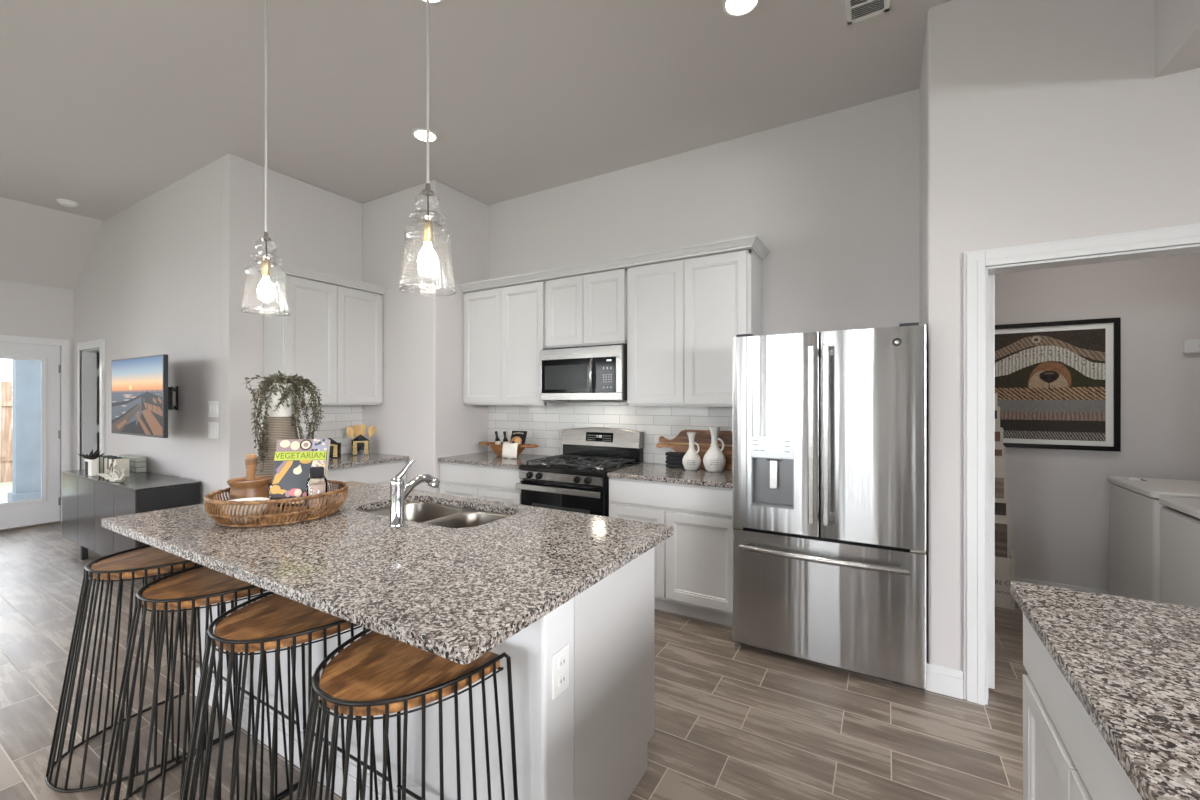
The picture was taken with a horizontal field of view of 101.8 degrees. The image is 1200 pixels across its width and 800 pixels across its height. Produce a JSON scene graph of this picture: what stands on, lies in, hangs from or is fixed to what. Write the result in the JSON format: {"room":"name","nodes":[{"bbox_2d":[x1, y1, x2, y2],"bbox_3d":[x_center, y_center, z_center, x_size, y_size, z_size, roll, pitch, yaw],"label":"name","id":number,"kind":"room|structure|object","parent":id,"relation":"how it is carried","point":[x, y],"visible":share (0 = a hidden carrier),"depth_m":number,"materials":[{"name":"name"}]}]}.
{"room":"kitchen","nodes":[
{"label":"kitchen","id":0,"kind":"room"},
{"bbox_2d":[0,280,99,520],"bbox_3d":[-7.386,-0.250,3.833,0.120,3.340,7.720,0,0,30],"label":"wall","id":1,"kind":"structure","parent":0,"point":[26,310],"depth_m":5.53,"materials":[{"name":"grey paint"}]},
{"bbox_2d":[0,342,60,531],"bbox_3d":[-6.521,0.397,5.284,0.140,2.044,0.918,0,0,30],"label":"door","id":2,"kind":"structure","parent":1,"relation":"in","point":[45,510],"depth_m":5.55,"materials":[{"name":"white paint"}]},
{"bbox_2d":[0,335,70,522],"bbox_3d":[-6.468,0.359,5.252,0.024,2.121,1.068,0,0,30],"label":"trim","id":3,"kind":"structure","parent":1,"relation":"attached to","point":[65,345],"depth_m":5.66,"materials":[{"name":"white paint"}]},
{"bbox_2d":[74,153,246,503],"bbox_3d":[-4.509,-0.250,4.821,3.839,3.340,0.120,0,0,30],"label":"wall","id":4,"kind":"structure","parent":0,"point":[150,281],"depth_m":4.32,"materials":[{"name":"grey paint"}]},
{"bbox_2d":[82,348,99,469],"bbox_3d":[-5.614,0.425,5.477,0.690,1.990,0.130,0,0,30],"label":"door","id":5,"kind":"structure","parent":4,"relation":"attached to","point":[89,357],"depth_m":5.63,"materials":[{"name":"white paint"}]},
{"bbox_2d":[77,338,104,469],"bbox_3d":[-5.652,0.383,5.411,0.860,2.075,0.022,0,0,30],"label":"trim","id":6,"kind":"structure","parent":4,"relation":"attached to","point":[100,343],"depth_m":5.43,"materials":[{"name":"white paint"}]},
{"bbox_2d":[97,368,99,432],"bbox_3d":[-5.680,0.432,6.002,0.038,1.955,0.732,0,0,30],"label":"door hinges","id":7,"kind":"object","parent":4,"relation":"in","point":[98,369],"depth_m":5.70,"materials":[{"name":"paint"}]},
{"bbox_2d":[168,386,177,409],"bbox_3d":[-3.649,-0.015,4.065,0.179,0.210,0.550,0,0,-37],"label":"mount","id":8,"kind":"object","parent":4,"relation":"attached to","point":[173,390],"depth_m":4.06,"materials":[{"name":"black metal"}]},
{"bbox_2d":[111,354,167,437],"bbox_3d":[-3.750,-0.029,3.988,1.108,0.633,0.074,0,0,30],"label":"television","id":9,"kind":"object","parent":8,"relation":"attached to","point":[139,385],"visible":1,"depth_m":3.89,"materials":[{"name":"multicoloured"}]},
{"bbox_2d":[208,422,218,438],"bbox_3d":[-3.109,0.244,3.922,0.167,0.131,0.010,0,0,30],"label":"light switch","id":10,"kind":"object","parent":4,"relation":"attached to","point":[213,427],"visible":1,"depth_m":3.91,"materials":[{"name":"white plastic"}]},
{"bbox_2d":[208,401,218,416],"bbox_3d":[-3.109,0.073,3.922,0.167,0.130,0.010,0,0,30],"label":"light switch","id":11,"kind":"object","parent":4,"relation":"attached to","point":[213,406],"visible":1,"depth_m":3.91,"materials":[{"name":"white plastic"}]},
{"bbox_2d":[223,155,362,499],"bbox_3d":[-2.627,-0.250,4.350,0.120,3.340,1.215,0,0,30],"label":"wall","id":12,"kind":"structure","parent":0,"point":[311,227],"depth_m":3.96,"materials":[{"name":"grey paint"}]},
{"bbox_2d":[256,404,362,456],"bbox_3d":[-2.550,0.263,4.356,0.008,0.486,0.924,0,0,30],"label":"backsplash","id":13,"kind":"structure","parent":12,"relation":"attached to","point":[336,419],"depth_m":4.51,"materials":[{"name":"tile"}]},
{"bbox_2d":[264,274,382,404],"bbox_3d":[-2.395,-0.472,4.293,0.319,1.035,0.872,0,0,30],"label":"upper cabinet","id":14,"kind":"object","parent":12,"relation":"attached to","point":[331,336],"visible":0.75,"depth_m":4.14,"materials":[{"name":"grey paint"}]},
{"bbox_2d":[257,263,386,294],"bbox_3d":[-2.388,-1.025,4.260,0.374,0.066,0.922,0,0,30],"label":"crown molding","id":15,"kind":"structure","parent":14,"relation":"attached to","point":[275,270],"depth_m":4.07,"materials":[{"name":"grey paint"}]},
{"bbox_2d":[363,180,488,492],"bbox_3d":[-1.677,-0.250,4.836,1.025,3.340,0.787,0,0,30],"label":"wall","id":16,"kind":"structure","parent":0,"point":[423,416],"depth_m":4.43,"materials":[{"name":"grey paint"}]},
{"bbox_2d":[0,0,951,289],"bbox_3d":[-2.023,-1.655,1.422,11.970,0.770,9.240,0,0,30],"label":"ceiling","id":17,"kind":"structure","parent":0,"point":[106,105],"depth_m":3.04,"materials":[{"name":"white paint"}]},
{"bbox_2d":[56,199,77,206],"bbox_3d":[-5.156,-1.899,4.726,0.144,0.039,0.144,0,0,30],"label":"smoke detector","id":18,"kind":"object","parent":17,"relation":"attached to","point":[68,203],"visible":1,"depth_m":4.70,"materials":[{"name":"white plastic"}]},
{"bbox_2d":[241,0,289,315],"bbox_3d":[-1.528,-1.158,2.233,0.187,1.521,0.187,0,0,30],"label":"pendant lamp","id":19,"kind":"object","parent":17,"relation":"hanging from","point":[265,290],"visible":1,"depth_m":2.23,"materials":[{"name":"clear glass"}]},
{"bbox_2d":[261,260,270,276],"bbox_3d":[-1.528,-0.603,2.233,0.035,0.075,0.035,0,0,30],"label":"socket","id":20,"kind":"object","parent":19,"relation":"attached to","point":[265,272],"depth_m":2.22,"materials":[{"name":"gold metal"}]},
{"bbox_2d":[412,128,437,141],"bbox_3d":[-1.268,-1.915,3.536,0.176,0.009,0.176,0,0,30],"label":"recessed light","id":21,"kind":"object","parent":17,"relation":"in","point":[420,133],"visible":0.94,"depth_m":3.53,"materials":[{"name":"white plastic"}]},
{"bbox_2d":[399,0,455,296],"bbox_3d":[-0.594,-1.147,1.683,0.187,1.543,0.187,0,0,30],"label":"pendant lamp","id":22,"kind":"object","parent":17,"relation":"hanging from","point":[427,260],"visible":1,"depth_m":1.68,"materials":[{"name":"clear glass"}]},
{"bbox_2d":[423,220,432,243],"bbox_3d":[-0.594,-0.581,1.683,0.035,0.075,0.035,0,0,30],"label":"socket","id":23,"kind":"object","parent":22,"relation":"attached to","point":[427,225],"depth_m":1.67,"materials":[{"name":"gold metal"}]},
{"bbox_2d":[420,0,443,3],"bbox_3d":[-0.805,-1.915,2.271,0.176,0.009,0.176,0,0,30],"label":"recessed light","id":24,"kind":"object","parent":17,"relation":"in","point":[430,1],"visible":0.83,"depth_m":2.34,"materials":[{"name":"white plastic"}]},
{"bbox_2d":[723,0,759,16],"bbox_3d":[0.681,-1.915,2.349,0.176,0.009,0.176,0,0,30],"label":"recessed light","id":25,"kind":"object","parent":17,"relation":"in","point":[736,8],"visible":1,"depth_m":2.38,"materials":[{"name":"white plastic"}]},
{"bbox_2d":[844,0,889,25],"bbox_3d":[1.254,-1.914,2.294,0.188,0.010,0.347,0,0,30],"label":"ceiling vent","id":26,"kind":"object","parent":17,"relation":"in","point":[856,10],"visible":1,"depth_m":2.39,"materials":[{"name":"white plastic"}]},
{"bbox_2d":[0,523,1027,799],"bbox_3d":[-1.989,1.480,1.402,11.890,0.120,9.240,0,0,30],"label":"floor","id":27,"kind":"structure","parent":0,"point":[733,720],"depth_m":2.18,"materials":[{"name":"tile"}]},
{"bbox_2d":[62,469,200,559],"bbox_3d":[-4.155,1.044,4.282,1.825,0.752,0.402,0,0,30],"label":"media cabinet","id":28,"kind":"object","parent":27,"relation":"on","point":[87,500],"visible":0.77,"depth_m":4.01,"materials":[{"name":"grey wood"}]},
{"bbox_2d":[78,449,105,475],"bbox_3d":[-4.511,0.553,4.331,0.320,0.227,0.214,0,0,30],"label":"planter","id":29,"kind":"object","parent":28,"relation":"on","point":[90,461],"visible":1,"depth_m":4.29,"materials":[{"name":"white ceramic"}]},
{"bbox_2d":[100,456,107,473],"bbox_3d":[-4.444,0.590,4.409,0.069,0.155,0.085,0,0,30],"label":"book","id":30,"kind":"object","parent":28,"relation":"on","point":[101,458],"visible":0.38,"depth_m":4.37,"materials":[{"name":"white paper"}]},
{"bbox_2d":[104,457,110,472],"bbox_3d":[-4.353,0.591,4.355,0.075,0.152,0.085,0,0,30],"label":"book","id":31,"kind":"object","parent":28,"relation":"on","point":[105,459],"visible":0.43,"depth_m":4.32,"materials":[{"name":"beige paper"}]},
{"bbox_2d":[96,468,125,481],"bbox_3d":[-3.993,0.618,4.014,0.368,0.100,0.138,0,0,30],"label":"coral","id":32,"kind":"object","parent":28,"relation":"on","point":[113,476],"visible":1,"depth_m":3.99},
{"bbox_2d":[113,458,128,476],"bbox_3d":[-4.165,0.590,4.245,0.075,0.154,0.085,0,0,30],"label":"book","id":33,"kind":"object","parent":28,"relation":"on","point":[123,463],"visible":0.64,"depth_m":4.22,"materials":[{"name":"beige paper"}]},
{"bbox_2d":[119,454,146,472],"bbox_3d":[-4.417,0.598,4.612,0.438,0.139,0.080,0,0,30],"label":"decorative box","id":34,"kind":"object","parent":28,"relation":"on","point":[137,464],"visible":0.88,"depth_m":4.52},
{"bbox_2d":[45,545,234,792],"bbox_3d":[-1.910,1.037,2.010,0.527,0.769,0.495,0,0,30],"label":"bar stool","id":35,"kind":"object","parent":27,"relation":"on","point":[144,561],"visible":0.8,"depth_m":1.92,"materials":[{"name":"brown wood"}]},
{"bbox_2d":[100,565,301,799],"bbox_3d":[-1.453,1.037,1.741,0.527,0.769,0.495,0,0,30],"label":"bar stool","id":36,"kind":"object","parent":27,"relation":"on","point":[202,585],"visible":0.78,"depth_m":1.66,"materials":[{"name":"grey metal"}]},
{"bbox_2d":[180,591,393,799],"bbox_3d":[-0.994,1.037,1.471,0.527,0.769,0.495,0,0,30],"label":"bar stool","id":37,"kind":"object","parent":27,"relation":"on","point":[275,621],"visible":0.73,"depth_m":1.40,"materials":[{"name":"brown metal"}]},
{"bbox_2d":[327,460,405,485],"bbox_3d":[-2.251,0.980,4.208,0.664,0.880,0.872,0,0,30],"label":"base cabinet","id":38,"kind":"object","parent":27,"relation":"on","point":[380,473],"visible":0.09,"depth_m":4.11,"materials":[{"name":"grey paint"}]},
{"bbox_2d":[328,453,408,469],"bbox_3d":[-2.245,0.522,4.188,0.686,0.032,0.904,0,0,30],"label":"countertop","id":39,"kind":"structure","parent":38,"relation":"on","point":[346,460],"depth_m":4.16,"materials":[{"name":"stone"}]},
{"bbox_2d":[328,438,340,457],"bbox_3d":[-2.361,0.415,4.285,0.143,0.179,0.108,0,0,-15],"label":"canister","id":40,"kind":"object","parent":39,"relation":"on","point":[335,448],"visible":0.53,"depth_m":4.25,"materials":[{"name":"black ceramic"}]},
{"bbox_2d":[352,434,368,455],"bbox_3d":[-2.208,0.408,4.504,0.154,0.193,0.116,0,0,-24],"label":"canister","id":41,"kind":"object","parent":39,"relation":"on","point":[360,444],"visible":1,"depth_m":4.45,"materials":[{"name":"black ceramic"}]},
{"bbox_2d":[346,426,354,439],"bbox_3d":[-2.253,0.367,4.434,0.027,0.259,0.110,0,0,30],"label":"wooden spoon","id":42,"kind":"object","parent":41,"relation":"in","point":[350,431],"visible":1,"depth_m":4.41,"materials":[{"name":"brown wood"}]},
{"bbox_2d":[353,424,359,436],"bbox_3d":[-2.236,0.361,4.482,0.010,0.270,0.062,0,0,30],"label":"wooden spatula","id":43,"kind":"object","parent":41,"relation":"in","point":[356,428],"visible":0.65,"depth_m":4.48,"materials":[{"name":"brown wood"}]},
{"bbox_2d":[360,424,365,435],"bbox_3d":[-2.205,0.361,4.535,0.010,0.269,0.062,0,0,30],"label":"wooden spatula","id":44,"kind":"object","parent":41,"relation":"in","point":[362,426],"visible":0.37,"depth_m":4.53,"materials":[{"name":"brown wood"}]},
{"bbox_2d":[367,426,374,438],"bbox_3d":[-2.165,0.369,4.585,0.027,0.256,0.120,0,0,30],"label":"wooden spoon","id":45,"kind":"object","parent":41,"relation":"in","point":[371,431],"visible":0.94,"depth_m":4.59,"materials":[{"name":"brown wood"}]},
{"bbox_2d":[296,629,517,799],"bbox_3d":[-0.535,1.037,1.201,0.527,0.769,0.495,0,0,30],"label":"bar stool","id":46,"kind":"object","parent":27,"relation":"on","point":[377,673],"visible":0.91,"depth_m":1.16,"materials":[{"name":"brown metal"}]},
{"bbox_2d":[195,547,653,799],"bbox_3d":[-0.856,0.980,2.144,2.102,0.881,0.760,0,0,30],"label":"kitchen island","id":47,"kind":"object","parent":27,"relation":"on","point":[583,672],"visible":0.35,"depth_m":1.53,"materials":[{"name":"white paint"}]},
{"bbox_2d":[101,481,673,663],"bbox_3d":[-0.913,0.522,2.018,2.150,0.032,1.130,0,0,30],"label":"island countertop","id":48,"kind":"structure","parent":47,"relation":"on","point":[453,594],"depth_m":1.57,"materials":[{"name":"stone"}]},
{"bbox_2d":[204,480,348,527],"bbox_3d":[-1.405,0.448,2.149,0.528,0.113,0.529,0,0,26],"label":"wicker tray","id":49,"kind":"object","parent":48,"relation":"on","point":[273,515],"visible":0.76,"depth_m":1.97,"materials":[{"name":"wicker"}]},
{"bbox_2d":[220,497,268,522],"bbox_3d":[-1.450,0.456,1.996,0.164,0.083,0.163,0,0,30],"label":"dish","id":50,"kind":"object","parent":49,"relation":"in","point":[254,498],"visible":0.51,"depth_m":1.96,"materials":[{"name":"ceramic"}]},
{"bbox_2d":[227,476,270,511],"bbox_3d":[-1.540,0.421,2.145,0.160,0.151,0.160,0,0,30],"label":"mortar","id":51,"kind":"object","parent":49,"relation":"in","point":[241,488],"visible":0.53,"depth_m":2.09,"materials":[{"name":"brown wood"}]},
{"bbox_2d":[245,454,257,480],"bbox_3d":[-1.526,0.353,2.132,0.058,0.239,0.048,0,0,30],"label":"pestle","id":52,"kind":"object","parent":51,"relation":"in","point":[251,459],"visible":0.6,"depth_m":2.12,"materials":[{"name":"brown wood"}]},
{"bbox_2d":[270,439,329,511],"bbox_3d":[-1.343,0.337,2.196,0.218,0.321,0.120,0,0,-10],"label":"cookbook","id":53,"kind":"object","parent":49,"relation":"in","point":[294,458],"visible":0.92,"depth_m":2.18,"materials":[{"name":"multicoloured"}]},
{"bbox_2d":[307,466,327,515],"bbox_3d":[-1.230,0.394,2.121,0.079,0.204,0.079,0,0,30],"label":"jar","id":54,"kind":"object","parent":49,"relation":"in","point":[315,472],"visible":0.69,"depth_m":2.10,"materials":[{"name":"clear glass"}]},
{"bbox_2d":[243,370,323,496],"bbox_3d":[-1.631,0.176,2.523,0.373,0.660,0.256,0,0,-43],"label":"potted plant","id":55,"kind":"object","parent":48,"relation":"on","point":[279,422],"visible":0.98,"depth_m":2.46,"materials":[{"name":"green plant"}]},
{"bbox_2d":[389,459,439,526],"bbox_3d":[-0.768,0.373,2.032,0.060,0.265,0.218,0,0,42],"label":"faucet","id":56,"kind":"object","parent":48,"relation":"on","point":[399,492],"visible":1,"depth_m":1.96,"materials":[{"name":"silver metal"}]},
{"bbox_2d":[364,502,512,527],"bbox_3d":[-0.762,0.634,2.245,0.810,0.191,0.427,0,0,30],"label":"sink","id":57,"kind":"object","parent":48,"relation":"in","point":[441,515],"visible":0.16,"depth_m":2.40,"materials":[{"name":"silver metal"}]},
{"bbox_2d":[552,644,568,699],"bbox_3d":[-0.110,0.759,1.366,0.007,0.122,0.077,0,0,30],"label":"outlet plate","id":58,"kind":"object","parent":47,"relation":"attached to","point":[560,654],"depth_m":1.36,"materials":[{"name":"white plastic"}]},
{"bbox_2d":[558,656,565,669],"bbox_3d":[-0.106,0.734,1.364,0.004,0.032,0.033,0,0,30],"label":"receptacle","id":59,"kind":"object","parent":47,"relation":"attached to","point":[561,659],"depth_m":1.36,"materials":[{"name":"white plastic"}]},
{"bbox_2d":[558,673,565,686],"bbox_3d":[-0.106,0.783,1.364,0.004,0.032,0.033,0,0,30],"label":"receptacle","id":60,"kind":"object","parent":47,"relation":"attached to","point":[561,676],"depth_m":1.36,"materials":[{"name":"white plastic"}]},
{"bbox_2d":[440,462,522,504],"bbox_3d":[-0.857,0.980,4.304,0.925,0.880,0.619,0,0,30],"label":"base cabinet","id":61,"kind":"object","parent":27,"relation":"on","point":[465,480],"visible":0.25,"depth_m":4.02,"materials":[{"name":"grey paint"}]},
{"bbox_2d":[438,451,549,468],"bbox_3d":[-0.858,0.522,4.297,0.931,0.032,0.628,0,0,30],"label":"countertop","id":62,"kind":"structure","parent":61,"relation":"on","point":[488,458],"depth_m":4.15,"materials":[{"name":"stone"}]},
{"bbox_2d":[479,442,537,456],"bbox_3d":[-0.831,0.448,4.387,0.650,0.116,0.230,0,0,30],"label":"dough bowl","id":63,"kind":"object","parent":62,"relation":"on","point":[497,449],"visible":0.66,"depth_m":4.31,"materials":[{"name":"brown wood"}]},
{"bbox_2d":[495,431,500,444],"bbox_3d":[-0.930,0.382,4.457,0.077,0.195,0.048,0,0,30],"label":"sauce bottle","id":64,"kind":"object","parent":63,"relation":"in","point":[497,440],"visible":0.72,"depth_m":4.45,"materials":[{"name":"black glass"}]},
{"bbox_2d":[489,442,524,456],"bbox_3d":[-0.831,0.449,4.387,0.410,0.114,0.230,0,0,30],"label":"basin","id":65,"kind":"object","parent":63,"relation":"in","point":[497,448],"depth_m":4.32,"materials":[{"name":"brown wood"}]},
{"bbox_2d":[502,443,521,458],"bbox_3d":[-0.767,0.439,4.238,0.166,0.134,0.072,0,0,30],"label":"dish towel","id":66,"kind":"object","parent":63,"relation":"on","point":[509,450],"visible":1,"depth_m":4.21,"materials":[{"name":"white fabric"}]},
{"bbox_2d":[510,431,526,448],"bbox_3d":[-0.728,0.351,4.336,0.165,0.154,0.047,0,0,24],"label":"cookbook","id":67,"kind":"object","parent":63,"relation":"in","point":[516,436],"visible":0.73,"depth_m":4.33,"materials":[{"name":"black paper"}]},
{"bbox_2d":[510,432,521,444],"bbox_3d":[-0.740,0.349,4.332,0.130,0.127,0.025,0,0,23],"label":"picture","id":68,"kind":"object","parent":67,"relation":"attached to","point":[516,437],"depth_m":4.34,"materials":[{"name":"brown"}]},
{"bbox_2d":[516,427,643,516],"bbox_3d":[-0.145,0.810,3.831,0.758,1.159,0.694,0,0,30],"label":"gas range","id":69,"kind":"object","parent":27,"relation":"on","point":[575,480],"visible":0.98,"depth_m":3.69,"materials":[{"name":"black metal"}]},
{"bbox_2d":[519,460,639,476],"bbox_3d":[-0.153,0.516,3.817,0.758,0.037,0.575,0,0,30],"label":"cooktop","id":70,"kind":"object","parent":69,"relation":"in","point":[541,468],"depth_m":3.60,"materials":[{"name":"black metal"}]},
{"bbox_2d":[609,477,732,626],"bbox_3d":[0.602,0.980,3.446,0.915,0.880,0.619,0,0,30],"label":"base cabinet","id":71,"kind":"object","parent":27,"relation":"on","point":[693,566],"visible":0.45,"depth_m":3.12,"materials":[{"name":"grey paint"}]},
{"bbox_2d":[607,463,731,488],"bbox_3d":[0.599,0.522,3.440,0.912,0.032,0.628,0,0,30],"label":"countertop","id":72,"kind":"structure","parent":71,"relation":"on","point":[654,472],"depth_m":3.31,"materials":[{"name":"stone"}]},
{"bbox_2d":[666,464,683,468],"bbox_3d":[0.573,0.491,3.648,0.150,0.026,0.080,0,0,30],"label":"folded napkin","id":73,"kind":"object","parent":72,"relation":"on","point":[667,465],"visible":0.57,"depth_m":3.62,"materials":[{"name":"grey fabric"}]},
{"bbox_2d":[665,460,682,464],"bbox_3d":[0.572,0.463,3.649,0.154,0.026,0.080,0,0,30],"label":"folded napkin","id":74,"kind":"object","parent":73,"relation":"on","point":[666,461],"visible":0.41,"depth_m":3.62,"materials":[{"name":"grey fabric"}]},
{"bbox_2d":[666,456,682,460],"bbox_3d":[0.574,0.433,3.647,0.150,0.026,0.080,0,0,30],"label":"folded napkin","id":75,"kind":"object","parent":74,"relation":"on","point":[667,457],"visible":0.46,"depth_m":3.62,"materials":[{"name":"grey fabric"}]},
{"bbox_2d":[665,452,685,456],"bbox_3d":[0.571,0.405,3.649,0.152,0.026,0.080,0,0,30],"label":"folded napkin","id":76,"kind":"object","parent":75,"relation":"on","point":[680,454],"visible":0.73,"depth_m":3.62,"materials":[{"name":"grey fabric"}]},
{"bbox_2d":[682,432,700,470],"bbox_3d":[0.660,0.369,3.519,0.133,0.271,0.136,0,0,30],"label":"jug","id":77,"kind":"object","parent":72,"relation":"on","point":[691,461],"visible":1,"depth_m":3.49,"materials":[{"name":"white ceramic"}]},
{"bbox_2d":[656,430,731,469],"bbox_3d":[0.778,0.366,3.662,0.772,0.276,0.074,0,0,30],"label":"cutting board","id":78,"kind":"object","parent":72,"relation":"on","point":[703,437],"visible":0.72,"depth_m":3.67,"materials":[{"name":"brown wood"}]},
{"bbox_2d":[703,426,725,471],"bbox_3d":[0.811,0.346,3.460,0.160,0.317,0.163,0,0,30],"label":"jug","id":79,"kind":"object","parent":72,"relation":"on","point":[714,460],"visible":1,"depth_m":3.42,"materials":[{"name":"white ceramic"}]},
{"bbox_2d":[732,322,962,698],"bbox_3d":[1.394,0.522,2.818,1.077,1.795,0.848,0,0,30],"label":"refrigerator","id":80,"kind":"object","parent":27,"relation":"on","point":[829,428],"depth_m":2.51,"materials":[{"name":"grey metal"}]},
{"bbox_2d":[995,393,1014,609],"bbox_3d":[2.749,0.684,3.485,0.294,1.469,0.285,0,0,30],"label":"shelf","id":81,"kind":"object","parent":27,"relation":"on","point":[1004,561],"visible":0.35,"depth_m":3.36,"materials":[{"name":"beige wood"}]},
{"bbox_2d":[1023,613,1142,799],"bbox_3d":[1.218,0.980,0.833,0.619,0.880,0.800,0,0,30],"label":"base cabinet","id":82,"kind":"object","parent":27,"relation":"on","point":[1066,756],"visible":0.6,"depth_m":1.06,"materials":[{"name":"grey paint"}]},
{"bbox_2d":[1107,476,1199,601],"bbox_3d":[3.449,0.951,2.740,0.703,0.938,0.654,0,0,30],"label":"laundry machine","id":83,"kind":"object","parent":27,"relation":"on","point":[1134,505],"visible":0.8,"depth_m":2.85,"materials":[{"name":"white metal"}]},
{"bbox_2d":[1159,496,1199,607],"bbox_3d":[3.092,0.964,2.135,0.703,0.912,0.659,0,0,30],"label":"laundry machine","id":84,"kind":"object","parent":27,"relation":"on","point":[1180,520],"visible":0.64,"depth_m":2.38,"materials":[{"name":"white metal"}]},
{"bbox_3d":[0.812,0.980,0.142,0.619,0.880,0.800,0,0,30],"label":"base cabinet","id":85,"kind":"object","parent":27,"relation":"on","visible":0},
{"bbox_2d":[1010,581,1199,799],"bbox_3d":[1.001,0.522,0.464,0.664,0.032,1.715,0,0,30],"label":"countertop","id":86,"kind":"structure","parent":85,"relation":"on","point":[1133,665],"depth_m":0.91,"materials":[{"name":"stone"}]},
{"bbox_2d":[488,89,919,463],"bbox_3d":[0.466,-0.250,3.963,3.595,3.340,0.120,0,0,30],"label":"wall","id":87,"kind":"structure","parent":0,"point":[833,198],"depth_m":3.40,"materials":[{"name":"grey paint"}]},
{"bbox_2d":[463,281,567,404],"bbox_3d":[-0.779,-0.472,4.422,0.940,1.035,0.347,0,0,30],"label":"upper cabinet","id":88,"kind":"object","parent":87,"relation":"attached to","point":[504,328],"visible":0.91,"depth_m":4.26,"materials":[{"name":"grey paint"}]},
{"bbox_2d":[458,234,768,292],"bbox_3d":[-0.049,-1.025,3.962,2.665,0.066,0.395,0,0,30],"label":"crown molding","id":89,"kind":"structure","parent":88,"relation":"on","point":[753,242],"depth_m":3.60,"materials":[{"name":"grey paint"}]},
{"bbox_2d":[546,268,626,347],"bbox_3d":[-0.046,-0.708,3.991,0.756,0.565,0.347,0,0,30],"label":"upper cabinet","id":90,"kind":"object","parent":87,"relation":"attached to","point":[588,309],"visible":0.71,"depth_m":3.83,"materials":[{"name":"grey paint"}]},
{"bbox_2d":[541,343,626,399],"bbox_3d":[-0.076,-0.211,3.941,0.750,0.422,0.433,0,0,30],"label":"microwave","id":91,"kind":"object","parent":90,"relation":"attached to","point":[592,372],"visible":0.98,"depth_m":3.77,"materials":[{"name":"grey metal"}]},
{"bbox_2d":[488,402,731,463],"bbox_3d":[0.039,0.263,4.139,2.639,0.486,0.008,0,0,30],"label":"backsplash","id":92,"kind":"structure","parent":87,"relation":"attached to","point":[543,424],"depth_m":4.16,"materials":[{"name":"tile"}]},
{"bbox_2d":[627,249,761,406],"bbox_3d":[0.676,-0.472,3.566,0.915,1.035,0.347,0,0,30],"label":"upper cabinet","id":93,"kind":"object","parent":87,"relation":"attached to","point":[684,316],"visible":0.84,"depth_m":3.40,"materials":[{"name":"grey paint"}]},
{"bbox_2d":[920,0,983,697],"bbox_3d":[1.914,-0.250,2.698,0.219,3.340,0.832,0,0,30],"label":"wall","id":94,"kind":"structure","parent":0,"point":[952,72],"depth_m":2.35,"materials":[{"name":"grey paint"}]},
{"bbox_2d":[988,275,994,688],"bbox_3d":[2.099,0.399,2.724,0.047,2.018,0.855,0,0,30],"label":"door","id":95,"kind":"structure","parent":94,"relation":"in","point":[991,278],"depth_m":2.38,"materials":[{"name":"white paint"}]},
{"bbox_2d":[964,223,1199,704],"bbox_3d":[2.194,0.359,2.112,1.014,2.121,0.145,0,0,30],"label":"door frame","id":96,"kind":"structure","parent":94,"relation":"attached to","point":[975,262],"depth_m":2.28,"materials":[{"name":"white paint"}]},
{"bbox_2d":[984,0,1199,249],"bbox_3d":[3.125,-0.250,1.573,3.008,3.340,0.120,0,0,30],"label":"wall","id":97,"kind":"structure","parent":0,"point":[1082,137],"depth_m":2.12,"materials":[{"name":"grey paint"}]},
{"bbox_2d":[990,253,1199,589],"bbox_3d":[3.384,-0.250,3.416,2.030,3.340,0.120,0,0,30],"label":"wall","id":98,"kind":"structure","parent":0,"point":[1058,499],"depth_m":3.31,"materials":[{"name":"grey paint"}]},
{"bbox_2d":[995,317,1120,451],"bbox_3d":[3.061,-0.103,3.518,0.980,0.897,0.028,0,0,30],"label":"framed picture","id":99,"kind":"object","parent":98,"relation":"attached to","point":[1058,383],"visible":0.72,"depth_m":3.42,"materials":[{"name":"black wood"}]},
{"bbox_2d":[1015,577,1108,594],"bbox_3d":[3.354,1.355,3.355,1.780,0.130,0.016,0,0,30],"label":"baseboard","id":100,"kind":"structure","parent":98,"relation":"attached to","point":[1045,583],"depth_m":3.42,"materials":[{"name":"white paint"}]},
{"bbox_2d":[1183,339,1199,352],"bbox_3d":[3.910,-0.342,2.993,0.434,0.083,0.073,0,0,30],"label":"coat rack","id":101,"kind":"object","parent":98,"relation":"attached to","point":[1189,346],"visible":1,"depth_m":3.10,"materials":[{"name":"white paint"}]},
{"bbox_2d":[1155,0,1199,77],"bbox_3d":[1.514,-1.621,-1.714,2.452,0.599,7.180,0,0,30],"label":"wall","id":102,"kind":"structure","parent":0,"point":[1177,22],"depth_m":1.89,"materials":[{"name":"grey paint"}]},
{"label":"outside","id":103,"kind":"structure","parent":0,"visible":0},
{"bbox_2d":[0,430,11,499],"bbox_3d":[0.000,1.675,0.000,80.000,0.190,80.000,0,0,30],"label":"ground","id":104,"kind":"structure","parent":103,"point":[5,487],"depth_m":8.81,"materials":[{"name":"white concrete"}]},
{"bbox_2d":[0,381,11,482],"bbox_3d":[-12.217,0.605,7.809,0.060,1.930,17.076,0,0,30],"label":"fence","id":105,"kind":"object","parent":104,"relation":"on","point":[6,386],"visible":0.02,"depth_m":9.32,"materials":[{"name":"brown wood"}]},
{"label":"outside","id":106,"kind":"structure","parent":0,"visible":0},
{"bbox_3d":[-8.130,1.520,5.478,2.830,0.120,5.200,0,0,30],"label":"patio","id":107,"kind":"object","parent":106,"visible":0},
{"bbox_2d":[7,359,40,501],"bbox_3d":[-8.225,-0.160,7.024,0.280,3.240,0.350,0,0,30],"label":"patio column","id":108,"kind":"structure","parent":107,"relation":"on","point":[26,374],"depth_m":6.93,"materials":[{"name":"paint"}]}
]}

